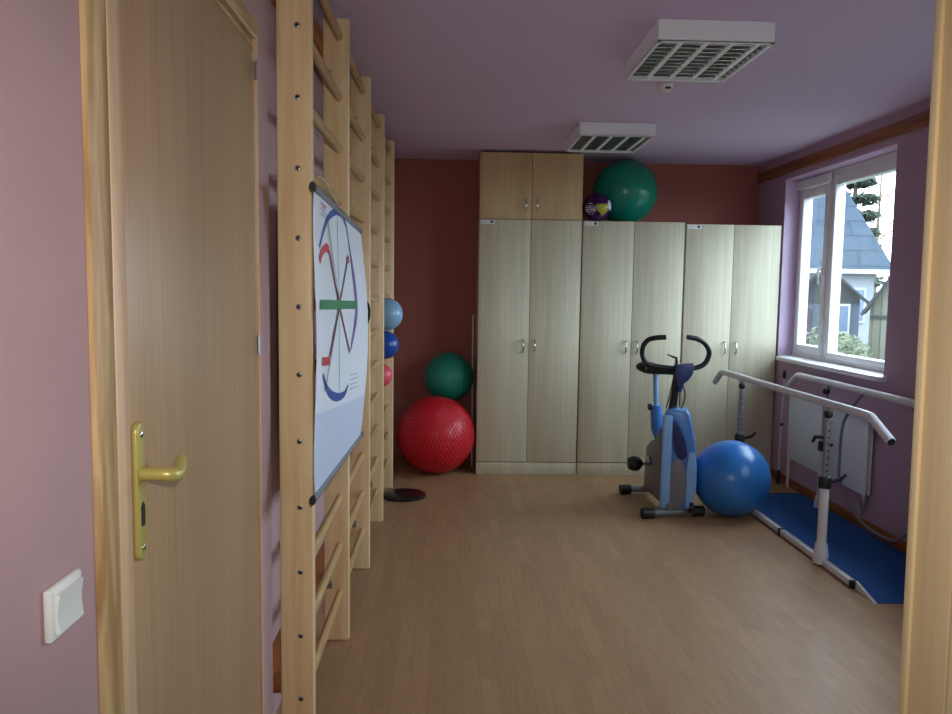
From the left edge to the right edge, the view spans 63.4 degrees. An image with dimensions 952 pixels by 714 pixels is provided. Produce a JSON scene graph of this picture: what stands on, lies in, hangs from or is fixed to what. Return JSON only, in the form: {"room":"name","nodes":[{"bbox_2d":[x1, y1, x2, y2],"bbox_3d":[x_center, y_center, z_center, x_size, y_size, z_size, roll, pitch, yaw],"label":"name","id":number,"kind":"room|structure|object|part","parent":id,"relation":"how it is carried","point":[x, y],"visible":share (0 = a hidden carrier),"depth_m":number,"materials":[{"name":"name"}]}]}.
{"room":"care facility","nodes":[
{"label":"care facility","id":0,"kind":"room"},
{"bbox_2d":[0,0,324,713],"bbox_3d":[-0.686,-0.030,2.445,0.160,2.530,8.120,1,5,-2],"label":"wall","id":1,"kind":"structure","parent":0,"point":[47,502],"depth_m":1.01,"materials":[{"name":"pink paint"}]},
{"bbox_2d":[43,569,83,643],"bbox_3d":[-0.551,0.334,1.038,0.018,0.071,0.087,1,5,-2],"label":"light switch","id":2,"kind":"object","parent":1,"relation":"attached to","point":[62,601],"visible":1,"depth_m":1.02,"materials":[{"name":"white plastic"}]},
{"bbox_2d":[79,0,263,713],"bbox_3d":[-0.602,0.230,1.638,0.177,2.155,1.002,1,5,-2],"label":"door","id":3,"kind":"structure","parent":1,"relation":"in","point":[169,88],"depth_m":1.47,"materials":[{"name":"brown wood"}]},
{"bbox_3d":[-0.557,0.271,1.177,0.014,2.155,0.074,1,5,-2],"label":"casing","id":4,"kind":"part","parent":3,"relation":"part of","materials":[{"name":"brown wood"}]},
{"bbox_3d":[-0.568,0.226,1.301,0.010,0.237,0.035,1,5,-2],"label":"handle plate","id":5,"kind":"part","parent":3,"relation":"part of","materials":[{"name":"gold metal"}]},
{"bbox_3d":[-0.534,0.193,1.331,0.063,0.036,0.087,1,5,-2],"label":"lever","id":6,"kind":"part","parent":3,"relation":"part of","materials":[{"name":"gold metal"}]},
{"bbox_3d":[-0.561,-0.827,1.576,0.010,0.037,0.911,1,5,-2],"label":"head casing","id":7,"kind":"part","parent":3,"relation":"part of","materials":[{"name":"brown wood"}]},
{"bbox_2d":[270,0,394,713],"bbox_3d":[-0.627,-0.142,3.924,0.178,2.498,3.322,1,5,-2],"label":"wall bars","id":8,"kind":"object","parent":1,"relation":"attached to","point":[358,157],"visible":0.9,"depth_m":2.44,"materials":[{"name":"brown wood"}]},
{"bbox_2d":[309,176,367,505],"bbox_3d":[-0.506,-0.102,2.779,0.088,1.034,1.240,1,5,-1],"label":"chart","id":9,"kind":"object","parent":8,"relation":"hanging from","point":[340,280],"visible":0.99,"depth_m":2.61,"materials":[{"name":"white paper"}]},
{"bbox_3d":[-0.500,-0.555,2.623,0.016,0.104,0.143,4,6,29],"label":"hanging cord","id":10,"kind":"part","parent":9,"relation":"part of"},
{"bbox_3d":[-0.475,-0.506,2.717,0.016,0.065,1.121,1,5,-2],"label":"rail","id":11,"kind":"part","parent":9,"relation":"part of","materials":[{"name":"grey metal"}]},
{"bbox_3d":[-0.488,0.378,2.821,0.016,0.068,1.216,1,5,-2],"label":"rail","id":12,"kind":"part","parent":9,"relation":"part of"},
{"bbox_2d":[367,301,370,322],"bbox_3d":[-0.534,-0.221,3.644,0.110,0.154,0.048,-4,7,-43],"label":"loop","id":13,"kind":"object","parent":8,"relation":"hanging from","point":[368,305],"visible":0.22,"depth_m":3.68,"materials":[{"name":"black rubber"}]},
{"bbox_2d":[384,364,392,385],"bbox_3d":[-0.618,0.119,5.032,0.148,0.148,0.148,1,5,-2],"label":"exercise ball","id":14,"kind":"object","parent":8,"relation":"on","point":[388,374],"visible":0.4,"depth_m":4.99,"materials":[{"name":"pink plastic"}]},
{"bbox_2d":[384,331,398,358],"bbox_3d":[-0.593,-0.079,5.015,0.184,0.184,0.184,1,5,-2],"label":"exercise ball","id":15,"kind":"object","parent":8,"relation":"on","point":[391,343],"visible":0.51,"depth_m":4.95,"materials":[{"name":"blue plastic"}]},
{"bbox_2d":[384,298,402,329],"bbox_3d":[-0.579,-0.278,4.998,0.210,0.210,0.210,1,5,-2],"label":"exercise ball","id":16,"kind":"object","parent":8,"relation":"on","point":[393,313],"visible":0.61,"depth_m":4.93,"materials":[{"name":"blue plastic"}]},
{"bbox_2d":[393,158,759,459],"bbox_3d":[0.884,-0.369,6.597,3.580,2.530,0.100,1,5,-2],"label":"wall","id":17,"kind":"structure","parent":0,"point":[436,200],"depth_m":6.48,"materials":[{"name":"red paint"}]},
{"bbox_2d":[393,452,470,459],"bbox_3d":[-0.431,0.847,6.600,0.780,0.068,0.016,1,5,-2],"label":"baseboard","id":18,"kind":"structure","parent":17,"relation":"attached to","point":[396,455],"depth_m":6.59,"materials":[{"name":"brown wood"}]},
{"bbox_2d":[276,460,903,713],"bbox_3d":[1.029,1.310,2.621,3.630,0.120,8.320,1,5,-2],"label":"floor","id":19,"kind":"structure","parent":0,"point":[481,593],"depth_m":3.48,"materials":[{"name":"laminate"}]},
{"bbox_2d":[383,488,425,501],"bbox_3d":[-0.507,0.969,5.436,0.312,0.026,0.312,1,5,-2],"label":"disc","id":20,"kind":"object","parent":19,"relation":"on","point":[399,494],"visible":0.94,"depth_m":5.39,"materials":[{"name":"black plastic"}]},
{"bbox_2d":[397,396,474,473],"bbox_3d":[-0.317,0.617,6.130,0.612,0.612,0.612,1,5,-2],"label":"exercise ball","id":21,"kind":"object","parent":19,"relation":"on","point":[436,434],"visible":1,"depth_m":5.91,"materials":[{"name":"red plastic"}]},
{"bbox_2d":[424,352,473,400],"bbox_3d":[-0.222,0.162,6.340,0.404,0.404,0.404,1,5,-2],"label":"exercise ball","id":22,"kind":"object","parent":21,"relation":"on","point":[450,375],"visible":0.95,"depth_m":6.19,"materials":[{"name":"teal plastic"}]},
{"bbox_2d":[471,315,473,465],"bbox_3d":[-0.031,0.281,6.351,0.018,1.250,0.012,1,5,-2],"label":"rod","id":23,"kind":"object","parent":19,"relation":"on","point":[472,315],"visible":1,"depth_m":6.33,"materials":[{"name":"white plastic"}]},
{"bbox_2d":[474,219,581,474],"bbox_3d":[0.403,-0.083,6.268,0.797,2.003,0.516,1,5,-2],"label":"tall cabinet","id":24,"kind":"object","parent":19,"relation":"on","point":[528,277],"visible":1,"depth_m":6.05,"materials":[{"name":"brown wood"}]},
{"bbox_3d":[0.213,-0.117,6.045,0.397,1.899,0.018,1,5,-2],"label":"door","id":25,"kind":"part","parent":24,"relation":"part of","materials":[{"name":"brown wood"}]},
{"bbox_2d":[477,152,583,222],"bbox_3d":[0.421,-1.335,6.159,0.797,0.506,0.516,1,5,-2],"label":"upper cabinet","id":26,"kind":"object","parent":24,"relation":"on","point":[512,186],"visible":0.98,"depth_m":5.94,"materials":[{"name":"brown wood"}]},
{"bbox_3d":[0.230,-1.318,5.940,0.397,0.502,0.018,1,5,-2],"label":"door","id":27,"kind":"part","parent":26,"relation":"part of","materials":[{"name":"brown wood"}]},
{"bbox_3d":[0.628,-1.314,5.954,0.392,0.502,0.018,1,5,-2],"label":"door","id":28,"kind":"part","parent":26,"relation":"part of","materials":[{"name":"brown wood"}]},
{"bbox_3d":[0.611,-0.112,6.059,0.392,1.899,0.018,1,5,-2],"label":"door","id":29,"kind":"part","parent":24,"relation":"part of","materials":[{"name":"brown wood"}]},
{"bbox_2d":[576,221,684,474],"bbox_3d":[1.209,-0.074,6.296,0.800,2.003,0.516,1,5,-2],"label":"tall cabinet","id":30,"kind":"object","parent":19,"relation":"on","point":[631,280],"visible":0.91,"depth_m":6.06,"materials":[{"name":"brown wood"}]},
{"bbox_2d":[583,193,610,220],"bbox_3d":[0.943,-1.168,6.011,0.218,0.218,0.218,1,5,-2],"label":"ball","id":31,"kind":"object","parent":30,"relation":"on","point":[597,206],"visible":0.99,"depth_m":5.94,"materials":[{"name":"purple plastic"}]},
{"bbox_3d":[1.018,-0.107,6.073,0.399,1.899,0.018,1,5,-2],"label":"door","id":32,"kind":"part","parent":30,"relation":"part of","materials":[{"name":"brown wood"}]},
{"bbox_2d":[593,159,657,221],"bbox_3d":[1.201,-1.329,6.210,0.512,0.512,0.512,1,5,-2],"label":"exercise ball","id":33,"kind":"object","parent":30,"relation":"on","point":[631,188],"visible":0.84,"depth_m":6.02,"materials":[{"name":"green plastic"}]},
{"bbox_3d":[1.418,-0.103,6.087,0.394,1.899,0.018,1,5,-2],"label":"door","id":34,"kind":"part","parent":30,"relation":"part of","materials":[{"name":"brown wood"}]},
{"bbox_2d":[619,335,711,518],"bbox_3d":[1.289,0.428,5.249,0.497,1.187,0.699,1,5,-2],"label":"exercise bike","id":35,"kind":"object","parent":19,"relation":"on","point":[670,473],"visible":1,"depth_m":5.01,"materials":[{"name":"blue plastic"}]},
{"bbox_3d":[1.214,0.348,5.385,0.026,0.048,0.048,1,5,-2],"label":"adjust knob","id":36,"kind":"part","parent":35,"relation":"part of","materials":[{"name":"black plastic"}]},
{"bbox_3d":[1.254,0.081,5.335,0.180,0.084,0.307,-4,7,-41],"label":"seat","id":37,"kind":"part","parent":35,"relation":"part of","materials":[{"name":"black rubber"}]},
{"bbox_3d":[1.255,0.226,5.386,0.048,0.247,0.035,1,5,-2],"label":"seat post","id":38,"kind":"part","parent":35,"relation":"part of","materials":[{"name":"metal"}]},
{"bbox_3d":[1.285,0.014,5.047,0.077,0.068,0.020,1,5,-2],"label":"tension lever","id":39,"kind":"part","parent":35,"relation":"part of","materials":[{"name":"black rubber"}]},
{"bbox_3d":[1.316,0.540,4.972,0.090,0.252,0.018,2,5,15],"label":"inset panel","id":40,"kind":"part","parent":35,"relation":"part of","materials":[{"name":"plastic"}]},
{"bbox_2d":[678,224,781,467],"bbox_3d":[1.994,-0.060,6.324,0.752,1.992,0.516,1,5,-2],"label":"tall cabinet","id":41,"kind":"object","parent":19,"relation":"on","point":[731,272],"visible":0.83,"depth_m":6.08,"materials":[{"name":"brown wood"}]},
{"bbox_3d":[1.816,-0.093,6.101,0.374,1.888,0.018,1,5,-2],"label":"door","id":42,"kind":"part","parent":41,"relation":"part of","materials":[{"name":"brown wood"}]},
{"bbox_3d":[2.191,-0.089,6.114,0.370,1.888,0.018,1,5,-2],"label":"door","id":43,"kind":"part","parent":41,"relation":"part of","materials":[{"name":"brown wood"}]},
{"bbox_2d":[695,440,771,516],"bbox_3d":[1.677,0.796,5.069,0.496,0.496,0.496,1,5,-2],"label":"exercise ball","id":44,"kind":"object","parent":19,"relation":"on","point":[734,479],"visible":0.98,"depth_m":4.89,"materials":[{"name":"blue plastic"}]},
{"bbox_2d":[776,370,785,483],"bbox_3d":[2.320,0.539,5.858,0.032,0.894,0.161,2,5,17],"label":"stick","id":45,"kind":"object","parent":19,"relation":"on","point":[784,371],"visible":0.98,"depth_m":5.86,"materials":[{"name":"silver metal"}]},
{"bbox_2d":[712,369,914,603],"bbox_3d":[2.107,0.635,4.632,0.642,0.905,2.573,1,5,-2],"label":"bars","id":46,"kind":"object","parent":19,"relation":"on","point":[870,566],"visible":0.73,"depth_m":4.31,"materials":[{"name":"white metal"}]},
{"bbox_3d":[1.892,0.545,5.340,0.093,0.064,0.020,2,5,18],"label":"clamp knob","id":47,"kind":"part","parent":46,"relation":"part of","materials":[{"name":"black rubber"}]},
{"bbox_3d":[1.857,0.243,4.691,0.043,0.134,2.371,1,5,-2],"label":"handrail","id":48,"kind":"part","parent":46,"relation":"part of","materials":[{"name":"white metal"}]},
{"bbox_3d":[1.834,0.441,4.139,0.067,0.047,0.024,5,7,42],"label":"clamp knob","id":49,"kind":"part","parent":46,"relation":"part of","materials":[{"name":"black rubber"}]},
{"bbox_3d":[2.302,0.814,5.142,0.048,0.425,0.049,1,5,-2],"label":"post","id":50,"kind":"part","parent":46,"relation":"part of","materials":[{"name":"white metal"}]},
{"bbox_2d":[812,541,828,564],"bbox_3d":[1.866,1.058,4.174,0.080,0.110,0.079,1,5,-2],"label":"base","id":51,"kind":"object","parent":46,"relation":"attached to","point":[820,554],"depth_m":4.14,"materials":[{"name":"white metal"}]},
{"bbox_3d":[1.869,0.894,4.160,0.048,0.425,0.049,1,5,-2],"label":"post","id":52,"kind":"part","parent":46,"relation":"part of","materials":[{"name":"white metal"}]},
{"bbox_3d":[1.934,0.651,4.126,0.093,0.064,0.020,2,5,18],"label":"clamp knob","id":53,"kind":"part","parent":46,"relation":"part of","materials":[{"name":"black rubber"}]},
{"bbox_3d":[2.331,0.263,4.498,0.043,0.134,2.351,1,5,-2],"label":"handrail","id":54,"kind":"part","parent":46,"relation":"part of","materials":[{"name":"white metal"}]},
{"bbox_2d":[837,388,913,541],"bbox_3d":[2.329,0.611,4.455,0.038,0.837,0.872,1,5,-2],"label":"hose","id":55,"kind":"object","parent":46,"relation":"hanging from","point":[858,399],"visible":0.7,"depth_m":4.73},
{"bbox_2d":[313,0,935,165],"bbox_3d":[1.067,-1.330,2.391,3.630,0.120,8.320,1,5,-2],"label":"ceiling","id":56,"kind":"structure","parent":0,"point":[451,79],"depth_m":3.81,"materials":[{"name":"paint"}]},
{"bbox_2d":[566,122,655,152],"bbox_3d":[0.892,-1.472,5.197,0.485,0.085,0.585,1,5,-2],"label":"ceiling light","id":57,"kind":"object","parent":56,"relation":"attached to","point":[600,137],"visible":1,"depth_m":5.01,"materials":[{"name":"white metal"}]},
{"bbox_2d":[660,82,673,92],"bbox_3d":[0.986,-1.391,3.990,0.068,0.040,0.068,1,5,-2],"label":"detector","id":58,"kind":"object","parent":56,"relation":"attached to","point":[666,87],"visible":1,"depth_m":3.97,"materials":[{"name":"white plastic"}]},
{"bbox_2d":[625,19,775,82],"bbox_3d":[0.941,-1.309,3.326,0.464,0.085,0.572,1,5,-2],"label":"ceiling light","id":59,"kind":"object","parent":56,"relation":"attached to","point":[679,50],"visible":1,"depth_m":3.19,"materials":[{"name":"white metal"}]},
{"bbox_2d":[758,98,930,542],"bbox_3d":[2.612,0.007,2.561,0.200,2.530,8.120,1,5,-2],"label":"wall","id":60,"kind":"structure","parent":0,"point":[887,507],"depth_m":4.53,"materials":[{"name":"paint"}]},
{"bbox_2d":[786,396,873,515],"bbox_3d":[2.378,0.672,5.272,0.051,0.728,1.140,1,5,-2],"label":"radiator","id":61,"kind":"object","parent":60,"relation":"attached to","point":[805,417],"visible":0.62,"depth_m":5.06,"materials":[{"name":"metal"}]},
{"bbox_2d":[776,151,896,381],"bbox_3d":[2.483,-0.612,5.281,0.250,1.392,1.544,1,5,-2],"label":"window","id":62,"kind":"structure","parent":60,"relation":"in","point":[832,184],"depth_m":5.51,"materials":[{"name":"white plastic"}]},
{"bbox_3d":[2.545,-0.665,5.783,0.074,1.281,0.442,1,5,-2],"label":"sash","id":63,"kind":"part","parent":62,"relation":"part of","materials":[{"name":"white plastic"}]},
{"bbox_3d":[2.490,-0.587,5.589,0.046,0.125,0.026,1,5,-2],"label":"handle","id":64,"kind":"part","parent":62,"relation":"part of","materials":[{"name":"white plastic"}]},
{"bbox_3d":[2.440,0.067,5.338,0.182,0.030,1.542,1,5,-2],"label":"sill","id":65,"kind":"part","parent":62,"relation":"part of","materials":[{"name":"white plastic"}]},
{"bbox_3d":[2.569,-0.595,5.058,0.074,1.293,0.902,1,5,-2],"label":"sash","id":66,"kind":"part","parent":62,"relation":"part of","materials":[{"name":"white plastic"}]},
{"bbox_2d":[777,143,897,375],"bbox_3d":[2.480,-0.618,5.306,0.113,1.395,1.505,1,5,-2],"label":"trim","id":67,"kind":"structure","parent":60,"relation":"attached to","point":[792,196],"depth_m":6.03,"materials":[{"name":"purple paint"}]},
{"bbox_2d":[770,468,906,553],"bbox_3d":[2.444,1.123,3.913,0.016,0.068,4.570,1,5,-2],"label":"baseboard","id":68,"kind":"structure","parent":60,"relation":"attached to","point":[901,545],"depth_m":5.02,"materials":[{"name":"brown wood"}]},
{"bbox_2d":[757,110,929,182],"bbox_3d":[2.466,-1.281,3.969,0.022,0.077,5.080,1,5,-2],"label":"trim","id":69,"kind":"structure","parent":60,"relation":"attached to","point":[920,120],"depth_m":4.96,"materials":[{"name":"brown wood"}]},
{"bbox_3d":[1.714,0.091,1.450,1.670,2.530,0.105,1,5,-2],"label":"wall partition","id":70,"kind":"structure","parent":0,"visible":0},
{"bbox_2d":[898,0,951,713],"bbox_3d":[0.887,0.083,1.411,0.089,2.530,0.145,0,5,-2],"label":"trim","id":71,"kind":"structure","parent":70,"relation":"attached to","point":[925,685],"depth_m":1.43,"materials":[{"name":"brown wood"}]},
{"bbox_3d":[0.893,0.088,1.348,0.081,2.530,0.018,0,5,-2],"label":"casing","id":72,"kind":"part","parent":71,"relation":"part of","materials":[{"name":"brown wood"}]},
{"label":"outside","id":73,"kind":"structure","parent":0,"visible":0},
{"bbox_2d":[858,344,867,356],"bbox_3d":[30.721,0.654,21.192,57.100,0.200,100.000,1,5,-2],"label":"ground","id":74,"kind":"structure","parent":73,"point":[863,349],"depth_m":27.92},
{"bbox_2d":[806,326,849,351],"bbox_3d":[8.993,-0.245,19.977,1.302,1.263,1.306,1,5,-2],"label":"shrub","id":75,"kind":"object","parent":74,"relation":"on","point":[810,338],"visible":0.13,"depth_m":19.90,"materials":[{"name":"green plant"}]},
{"bbox_2d":[806,272,868,351],"bbox_3d":[10.582,-1.352,23.759,2.640,2.780,2.900,3,6,25],"label":"garden shed","id":76,"kind":"object","parent":74,"relation":"on","point":[849,308],"visible":0.36,"depth_m":22.31,"materials":[{"name":"wood"}]},
{"bbox_3d":[9.534,-0.674,22.893,0.700,1.550,0.060,3,6,25],"label":"door","id":77,"kind":"part","parent":76,"relation":"part of","materials":[{"name":"wood"}]},
{"bbox_3d":[10.582,-1.112,22.330,0.330,0.730,0.015,3,6,25],"label":"pane","id":78,"kind":"part","parent":76,"relation":"part of","materials":[{"name":"blue glass"}]},
{"bbox_2d":[815,331,872,357],"bbox_3d":[7.665,0.087,16.241,1.280,1.244,1.251,1,5,-2],"label":"shrub","id":79,"kind":"object","parent":74,"relation":"on","point":[854,349],"visible":0.19,"depth_m":16.00,"materials":[{"name":"green plant"}]},
{"bbox_2d":[809,189,889,343],"bbox_3d":[10.965,-5.171,33.543,10.950,8.700,7.050,1,5,-2],"label":"house","id":80,"kind":"structure","parent":74,"relation":"on","point":[863,257],"depth_m":30.90,"materials":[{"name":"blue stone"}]},
{"bbox_3d":[15.127,-2.069,30.881,0.790,1.240,0.025,1,5,-2],"label":"pane","id":81,"kind":"part","parent":80,"relation":"part of","materials":[{"name":"blue glass"}]},
{"bbox_2d":[846,177,885,296],"bbox_3d":[18.493,-6.586,37.753,3.645,11.000,3.583,1,5,-2],"label":"conifer tree","id":82,"kind":"object","parent":74,"relation":"on","point":[863,199],"visible":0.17,"depth_m":36.99,"materials":[{"name":"green plant"}]},
{"bbox_2d":[860,278,888,359],"bbox_3d":[10.278,-1.277,17.327,2.820,3.740,3.000,3,6,28],"label":"wooden shed","id":83,"kind":"object","parent":74,"relation":"on","point":[878,305],"visible":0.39,"depth_m":16.72,"materials":[{"name":"wood"}]},
{"bbox_2d":[857,175,894,292],"bbox_3d":[22.277,-6.462,42.405,3.536,10.058,3.601,1,5,-2],"label":"birch tree","id":84,"kind":"object","parent":74,"relation":"on","point":[891,192],"visible":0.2,"depth_m":42.06,"materials":[{"name":"green plant"}]}
]}

